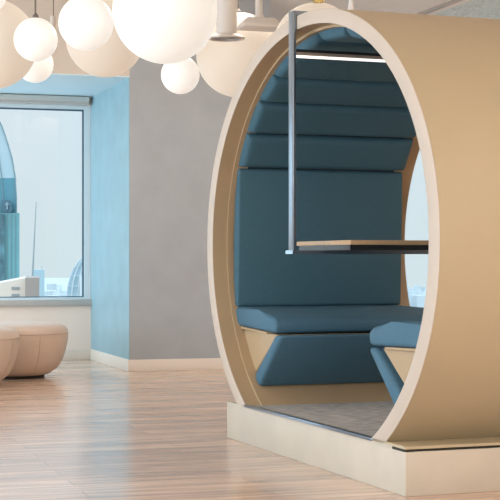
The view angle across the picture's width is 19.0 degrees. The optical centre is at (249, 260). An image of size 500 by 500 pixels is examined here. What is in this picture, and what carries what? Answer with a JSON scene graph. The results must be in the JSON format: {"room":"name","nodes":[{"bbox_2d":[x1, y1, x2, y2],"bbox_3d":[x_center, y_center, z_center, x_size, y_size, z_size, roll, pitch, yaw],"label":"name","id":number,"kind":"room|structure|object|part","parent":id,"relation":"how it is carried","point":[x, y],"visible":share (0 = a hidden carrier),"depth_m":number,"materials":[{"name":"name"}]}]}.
{"room":"common room","nodes":[
{"label":"common room","id":0,"kind":"room"},
{"bbox_2d":[0,97,90,348],"bbox_3d":[-2.135,-0.713,15.196,17.000,3.450,0.200,0,0,-17],"label":"wall","id":1,"kind":"structure","parent":0,"point":[77,319],"depth_m":15.18,"materials":[{"name":"beige paint"}]},
{"bbox_2d":[0,94,88,105],"bbox_3d":[-3.620,-1.615,14.556,4.143,0.082,0.125,0,0,-17],"label":"roller blind","id":2,"kind":"object","parent":1,"relation":"attached to","point":[4,98],"visible":1,"depth_m":14.99,"materials":[{"name":"grey"}]},
{"bbox_3d":[-3.624,-1.589,14.568,4.143,0.029,0.100,0,0,-17],"label":"rail","id":3,"kind":"part","parent":2,"relation":"part of","materials":[{"name":"grey metal"}]},
{"bbox_2d":[0,103,91,306],"bbox_3d":[-3.640,-0.563,14.662,4.208,2.050,0.180,0,0,-17],"label":"window","id":4,"kind":"structure","parent":1,"relation":"in","point":[84,300],"depth_m":15.28,"materials":[{"name":"white"}]},
{"bbox_3d":[-3.629,0.429,14.624,4.207,0.065,0.100,0,0,-17],"label":"sill","id":5,"kind":"part","parent":4,"relation":"part of","materials":[{"name":"grey stone"}]},
{"bbox_2d":[62,349,89,359],"bbox_3d":[-2.103,0.958,15.094,17.000,0.108,0.014,0,0,-17],"label":"baseboard","id":6,"kind":"structure","parent":1,"relation":"attached to","point":[70,354],"depth_m":15.19,"materials":[{"name":"beige wood"}]},
{"bbox_2d":[417,0,462,14],"bbox_3d":[4.252,-2.503,6.538,0.060,0.170,20.340,0,0,-17],"label":"trim","id":7,"kind":"structure","parent":1,"relation":"attached to","point":[451,2],"depth_m":14.28,"materials":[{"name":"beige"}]},
{"bbox_2d":[426,0,470,14],"bbox_3d":[4.338,-2.513,6.565,0.120,0.150,20.340,0,0,-17],"label":"trim","id":8,"kind":"structure","parent":1,"relation":"attached to","point":[463,1],"depth_m":14.40,"materials":[{"name":"beige paint"}]},
{"bbox_2d":[0,73,129,96],"bbox_3d":[-5.656,-1.668,13.067,9.008,0.010,1.760,0,0,-17],"label":"ceiling","id":9,"kind":"structure","parent":0,"point":[82,85],"depth_m":14.20,"materials":[{"name":"blue paint"}]},
{"bbox_2d":[6,0,129,75],"bbox_3d":[-5.411,-2.056,12.285,9.008,0.765,0.120,0,0,-17],"label":"wall","id":10,"kind":"structure","parent":0,"point":[63,63],"depth_m":13.37,"materials":[{"name":"beige paint"}]},
{"bbox_2d":[91,77,129,359],"bbox_3d":[-1.359,-0.326,14.412,0.004,2.675,1.760,0,0,-17],"label":"wall","id":11,"kind":"structure","parent":0,"point":[110,108],"depth_m":14.30,"materials":[{"name":"blue paint"}]},
{"bbox_2d":[90,0,270,359],"bbox_3d":[-0.742,-0.713,14.710,1.352,3.450,1.960,0,0,-17],"label":"wall column","id":12,"kind":"structure","parent":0,"point":[174,138],"depth_m":13.69,"materials":[{"name":"grey paint"}]},
{"bbox_2d":[90,349,223,371],"bbox_3d":[-0.708,0.958,14.601,1.380,0.108,1.760,0,0,-17],"label":"baseboard","id":13,"kind":"structure","parent":12,"relation":"attached to","point":[108,359],"depth_m":13.73,"materials":[{"name":"beige wood"}]},
{"bbox_2d":[0,359,499,499],"bbox_3d":[0.879,1.087,5.561,17.400,0.150,20.490,0,0,-17],"label":"floor","id":14,"kind":"structure","parent":0,"point":[90,429],"depth_m":7.90,"materials":[{"name":"brown wood"}]},
{"bbox_2d":[0,326,19,380],"bbox_3d":[-2.316,0.770,12.050,0.914,0.484,0.914,0,0,10],"label":"ottoman","id":15,"kind":"object","parent":14,"relation":"on","point":[9,337],"visible":1,"depth_m":11.89,"materials":[{"name":"leather"}]},
{"bbox_2d":[0,321,68,378],"bbox_3d":[-2.034,0.770,12.950,0.914,0.484,0.914,0,0,44],"label":"ottoman","id":16,"kind":"object","parent":14,"relation":"on","point":[42,344],"visible":0.9,"depth_m":12.65,"materials":[{"name":"leather"}]},
{"bbox_2d":[207,8,499,496],"bbox_3d":[0.846,-0.124,7.694,1.304,2.272,2.952,0,0,-20],"label":"pod","id":17,"kind":"object","parent":14,"relation":"on","point":[328,363],"visible":1,"depth_m":8.01,"materials":[{"name":"beige wood"}]},
{"bbox_3d":[0.215,-0.646,7.559,0.018,1.228,0.060,0,0,-20],"label":"frame post","id":18,"kind":"part","parent":17,"relation":"part of","materials":[{"name":"silver metal"}]},
{"bbox_3d":[0.417,-0.134,8.896,1.060,0.806,0.083,0,0,-20],"label":"backrest","id":19,"kind":"part","parent":17,"relation":"part of","materials":[{"name":"teal fabric"}]},
{"bbox_3d":[0.587,0.556,8.438,1.060,0.296,0.399,0,0,-20],"label":"kick panel","id":20,"kind":"part","parent":17,"relation":"part of","materials":[{"name":"teal fabric"}]},
{"bbox_3d":[0.456,-0.638,8.792,1.060,0.193,0.164,0,0,-20],"label":"padded panel","id":21,"kind":"part","parent":17,"relation":"part of","materials":[{"name":"teal fabric"}]},
{"bbox_2d":[236,305,423,332],"bbox_3d":[0.520,0.335,8.617,1.060,0.129,0.641,0,0,-20],"label":"seat cushion","id":22,"kind":"object","parent":17,"relation":"on","point":[249,318],"depth_m":8.37,"materials":[{"name":"teal fabric"}]},
{"bbox_3d":[0.514,-0.815,8.635,1.060,0.175,0.205,0,0,-20],"label":"padded panel","id":23,"kind":"part","parent":17,"relation":"part of","materials":[{"name":"teal fabric"}]},
{"bbox_3d":[0.585,-0.954,8.443,1.060,0.139,0.218,0,0,-20],"label":"padded panel","id":24,"kind":"part","parent":17,"relation":"part of","materials":[{"name":"teal fabric"}]},
{"bbox_3d":[0.672,-1.056,8.209,1.060,0.122,0.274,0,0,-20],"label":"padded panel","id":25,"kind":"part","parent":17,"relation":"part of","materials":[{"name":"teal fabric"}]},
{"bbox_3d":[0.780,-1.118,7.918,1.060,0.084,0.323,0,0,-20],"label":"padded panel","id":26,"kind":"part","parent":17,"relation":"part of","materials":[{"name":"teal fabric"}]},
{"bbox_3d":[0.899,-1.127,7.597,1.060,0.067,0.326,0,0,-20],"label":"padded panel","id":27,"kind":"part","parent":17,"relation":"part of","materials":[{"name":"teal fabric"}]},
{"bbox_3d":[1.000,-1.095,7.326,1.060,0.091,0.224,0,0,-20],"label":"padded panel","id":28,"kind":"part","parent":17,"relation":"part of","materials":[{"name":"teal fabric"}]},
{"bbox_3d":[0.809,-0.041,7.793,1.304,0.018,0.095,0,0,-20],"label":"table rail","id":29,"kind":"part","parent":17,"relation":"part of","materials":[{"name":"black metal"}]},
{"bbox_3d":[1.118,0.556,7.009,1.060,0.296,0.399,0,0,-20],"label":"kick panel","id":30,"kind":"part","parent":17,"relation":"part of","materials":[{"name":"teal fabric"}]},
{"bbox_2d":[370,321,421,347],"bbox_3d":[1.182,0.335,6.835,1.060,0.129,0.756,0,0,-20],"label":"seat cushion","id":31,"kind":"object","parent":17,"relation":"on","point":[405,334],"depth_m":6.73,"materials":[{"name":"teal fabric"}]},
{"bbox_2d":[271,0,450,21],"bbox_3d":[-1.611,-2.513,4.782,12.180,0.150,20.490,0,0,-17],"label":"ceiling","id":32,"kind":"structure","parent":0,"point":[279,8],"depth_m":14.29,"materials":[{"name":"beige paint"}]},
{"bbox_2d":[0,0,5,8],"bbox_3d":[-1.617,-1.981,9.200,0.234,0.914,0.234,0,0,-17],"label":"globe pendant","id":33,"kind":"object","parent":32,"relation":"hanging from","point":[2,2],"visible":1,"depth_m":9.18,"materials":[{"name":"grey glass"}]},
{"bbox_2d":[0,1,33,88],"bbox_3d":[-1.831,-1.827,10.600,0.639,1.222,0.639,0,0,-17],"label":"globe pendant","id":34,"kind":"object","parent":32,"relation":"hanging from","point":[13,67],"visible":0.7,"depth_m":10.39,"materials":[{"name":"beige glass"}]},
{"bbox_2d":[14,0,57,61],"bbox_3d":[-1.378,-1.859,9.600,0.280,1.159,0.280,0,0,-17],"label":"globe pendant","id":35,"kind":"object","parent":32,"relation":"hanging from","point":[35,38],"visible":1,"depth_m":9.50,"materials":[{"name":"grey glass"}]},
{"bbox_2d":[23,0,53,82],"bbox_3d":[-1.670,-1.909,11.600,0.286,1.058,0.286,0,0,-17],"label":"globe pendant","id":36,"kind":"object","parent":32,"relation":"hanging from","point":[40,71],"visible":0.48,"depth_m":11.51,"materials":[{"name":"grey glass"}]},
{"bbox_3d":[-1.670,-1.523,11.600,0.286,0.286,0.286,0,0,-17],"label":"lamp shade","id":37,"kind":"part","parent":36,"relation":"part of","materials":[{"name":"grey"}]},
{"bbox_2d":[50,0,55,29],"bbox_3d":[-1.306,-1.983,9.900,0.040,0.911,0.040,0,0,-17],"label":"spotlight","id":38,"kind":"object","parent":32,"relation":"hanging from","point":[52,18],"visible":0.76,"depth_m":9.88,"materials":[{"name":"beige paint"}]},
{"bbox_2d":[58,0,113,50],"bbox_3d":[-1.032,-1.880,9.400,0.346,1.117,0.346,0,0,-17],"label":"globe pendant","id":39,"kind":"object","parent":32,"relation":"hanging from","point":[85,25],"visible":1,"depth_m":9.27,"materials":[{"name":"grey glass"}]},
{"bbox_2d":[66,0,138,76],"bbox_3d":[-1.049,-1.882,10.800,0.567,1.114,0.567,0,0,-17],"label":"globe pendant","id":40,"kind":"object","parent":32,"relation":"hanging from","point":[113,58],"visible":0.45,"depth_m":10.62,"materials":[{"name":"beige glass"}]},
{"bbox_2d":[112,0,216,63],"bbox_3d":[-0.512,-1.812,9.000,0.633,1.252,0.633,0,0,-17],"label":"globe pendant","id":41,"kind":"object","parent":32,"relation":"hanging from","point":[155,31],"visible":1,"depth_m":8.78,"materials":[{"name":"grey glass"}]},
{"bbox_2d":[161,58,199,93],"bbox_3d":[-0.476,-1.787,10.200,0.264,1.302,0.264,0,0,-17],"label":"globe pendant","id":42,"kind":"object","parent":32,"relation":"hanging from","point":[182,77],"visible":0.7,"depth_m":10.10,"materials":[{"name":"grey glass"}]},
{"bbox_2d":[209,0,244,41],"bbox_3d":[-0.167,-2.004,10.600,0.263,0.870,0.263,0,0,-17],"label":"pendant lamp","id":43,"kind":"object","parent":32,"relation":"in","point":[226,23],"visible":0.98,"depth_m":10.54,"materials":[{"name":"white metal"}]},
{"bbox_2d":[196,0,272,96],"bbox_3d":[-0.087,-1.836,11.300,0.640,1.204,0.640,0,0,-17],"label":"globe pendant","id":44,"kind":"object","parent":32,"relation":"hanging from","point":[222,65],"visible":0.44,"depth_m":11.04,"materials":[{"name":"beige glass"}]},
{"bbox_2d":[237,0,279,31],"bbox_3d":[0.063,-2.025,10.400,0.296,0.827,0.228,0,0,-17],"label":"fitting","id":45,"kind":"object","parent":32,"relation":"hanging from","point":[258,22],"visible":0.92,"depth_m":10.33,"materials":[{"name":"white metal"}]},
{"bbox_2d":[276,3,337,29],"bbox_3d":[0.438,-1.787,9.900,0.570,1.302,0.570,0,0,-17],"label":"globe pendant","id":46,"kind":"object","parent":32,"relation":"hanging from","point":[309,6],"visible":0.19,"depth_m":9.77,"materials":[{"name":"beige glass"}]},
{"bbox_2d":[313,0,323,2],"bbox_3d":[0.431,-2.031,9.400,0.073,0.815,0.073,0,0,-17],"label":"recessed light","id":47,"kind":"object","parent":32,"relation":"in","point":[314,1],"visible":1,"depth_m":9.38,"materials":[{"name":"brown"}]},
{"bbox_2d":[348,0,353,9],"bbox_3d":[0.513,-1.837,7.570,0.060,1.203,0.060,0,0,-17],"label":"cable conduit","id":48,"kind":"object","parent":32,"relation":"hanging from","point":[350,4],"visible":0.36,"depth_m":7.56,"materials":[{"name":"white"}]},
{"bbox_2d":[434,0,499,18],"bbox_3d":[6.777,-2.528,7.407,5.040,0.120,20.490,0,0,-17],"label":"ceiling","id":49,"kind":"structure","parent":0,"point":[490,9],"depth_m":14.75,"materials":[{"name":"tile"}]},
{"label":"outside","id":50,"kind":"structure","parent":0,"visible":0},
{"bbox_2d":[44,278,420,294],"bbox_3d":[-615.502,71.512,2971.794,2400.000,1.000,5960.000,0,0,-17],"label":"ground","id":51,"kind":"structure","parent":50,"point":[64,281],"depth_m":4789.02,"materials":[{"name":"white"}]},
{"bbox_2d":[0,122,18,280],"bbox_3d":[-47.267,21.113,268.860,14.594,98.158,27.174,0,0,-17],"label":"office tower","id":52,"kind":"structure","parent":51,"relation":"on","point":[9,217],"depth_m":256.99,"materials":[{"name":"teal glass"}]},
{"bbox_3d":[-42.264,-9.355,259.091,2.159,2.180,1.383,0,0,0],"label":"sign panel","id":53,"kind":"part","parent":52,"relation":"part of","materials":[{"name":"blue glass"}]},
{"bbox_3d":[-47.359,-21.131,268.892,10.390,13.581,19.627,0,0,-9],"label":"crown","id":54,"kind":"part","parent":52,"relation":"part of","materials":[{"name":"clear glass"}]},
{"bbox_2d":[32,202,36,275],"bbox_3d":[-15.929,33.356,110.025,0.378,75.312,0.204,0,0,-17],"label":"mast","id":55,"kind":"object","parent":51,"relation":"on","point":[36,202],"visible":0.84,"depth_m":109.96,"materials":[{"name":"silver metal"}]},
{"bbox_2d":[34,265,43,295],"bbox_3d":[-130.351,37.063,919.813,13.819,67.896,41.697,0,0,-17],"label":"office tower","id":56,"kind":"structure","parent":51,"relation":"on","point":[40,273],"depth_m":900.05,"materials":[{"name":"blue glass"}]},
{"bbox_2d":[66,257,81,295],"bbox_3d":[-17.803,35.131,169.722,9.601,71.761,21.635,0,0,-17],"label":"domed building","id":57,"kind":"structure","parent":51,"relation":"on","point":[74,287],"depth_m":160.00,"materials":[{"name":"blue glass"}]},
{"bbox_2d":[44,281,425,307],"bbox_3d":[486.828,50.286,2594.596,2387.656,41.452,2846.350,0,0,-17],"label":"city sprawl","id":58,"kind":"structure","parent":51,"relation":"on","point":[415,300],"depth_m":2716.07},
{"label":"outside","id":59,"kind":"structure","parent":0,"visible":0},
{"bbox_2d":[0,276,38,299],"bbox_3d":[-12.766,4.148,73.755,4.692,6.671,9.055,0,0,-8],"label":"stone building","id":60,"kind":"structure","parent":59,"point":[27,286],"depth_m":70.00,"materials":[{"name":"beige stone"}]}
]}

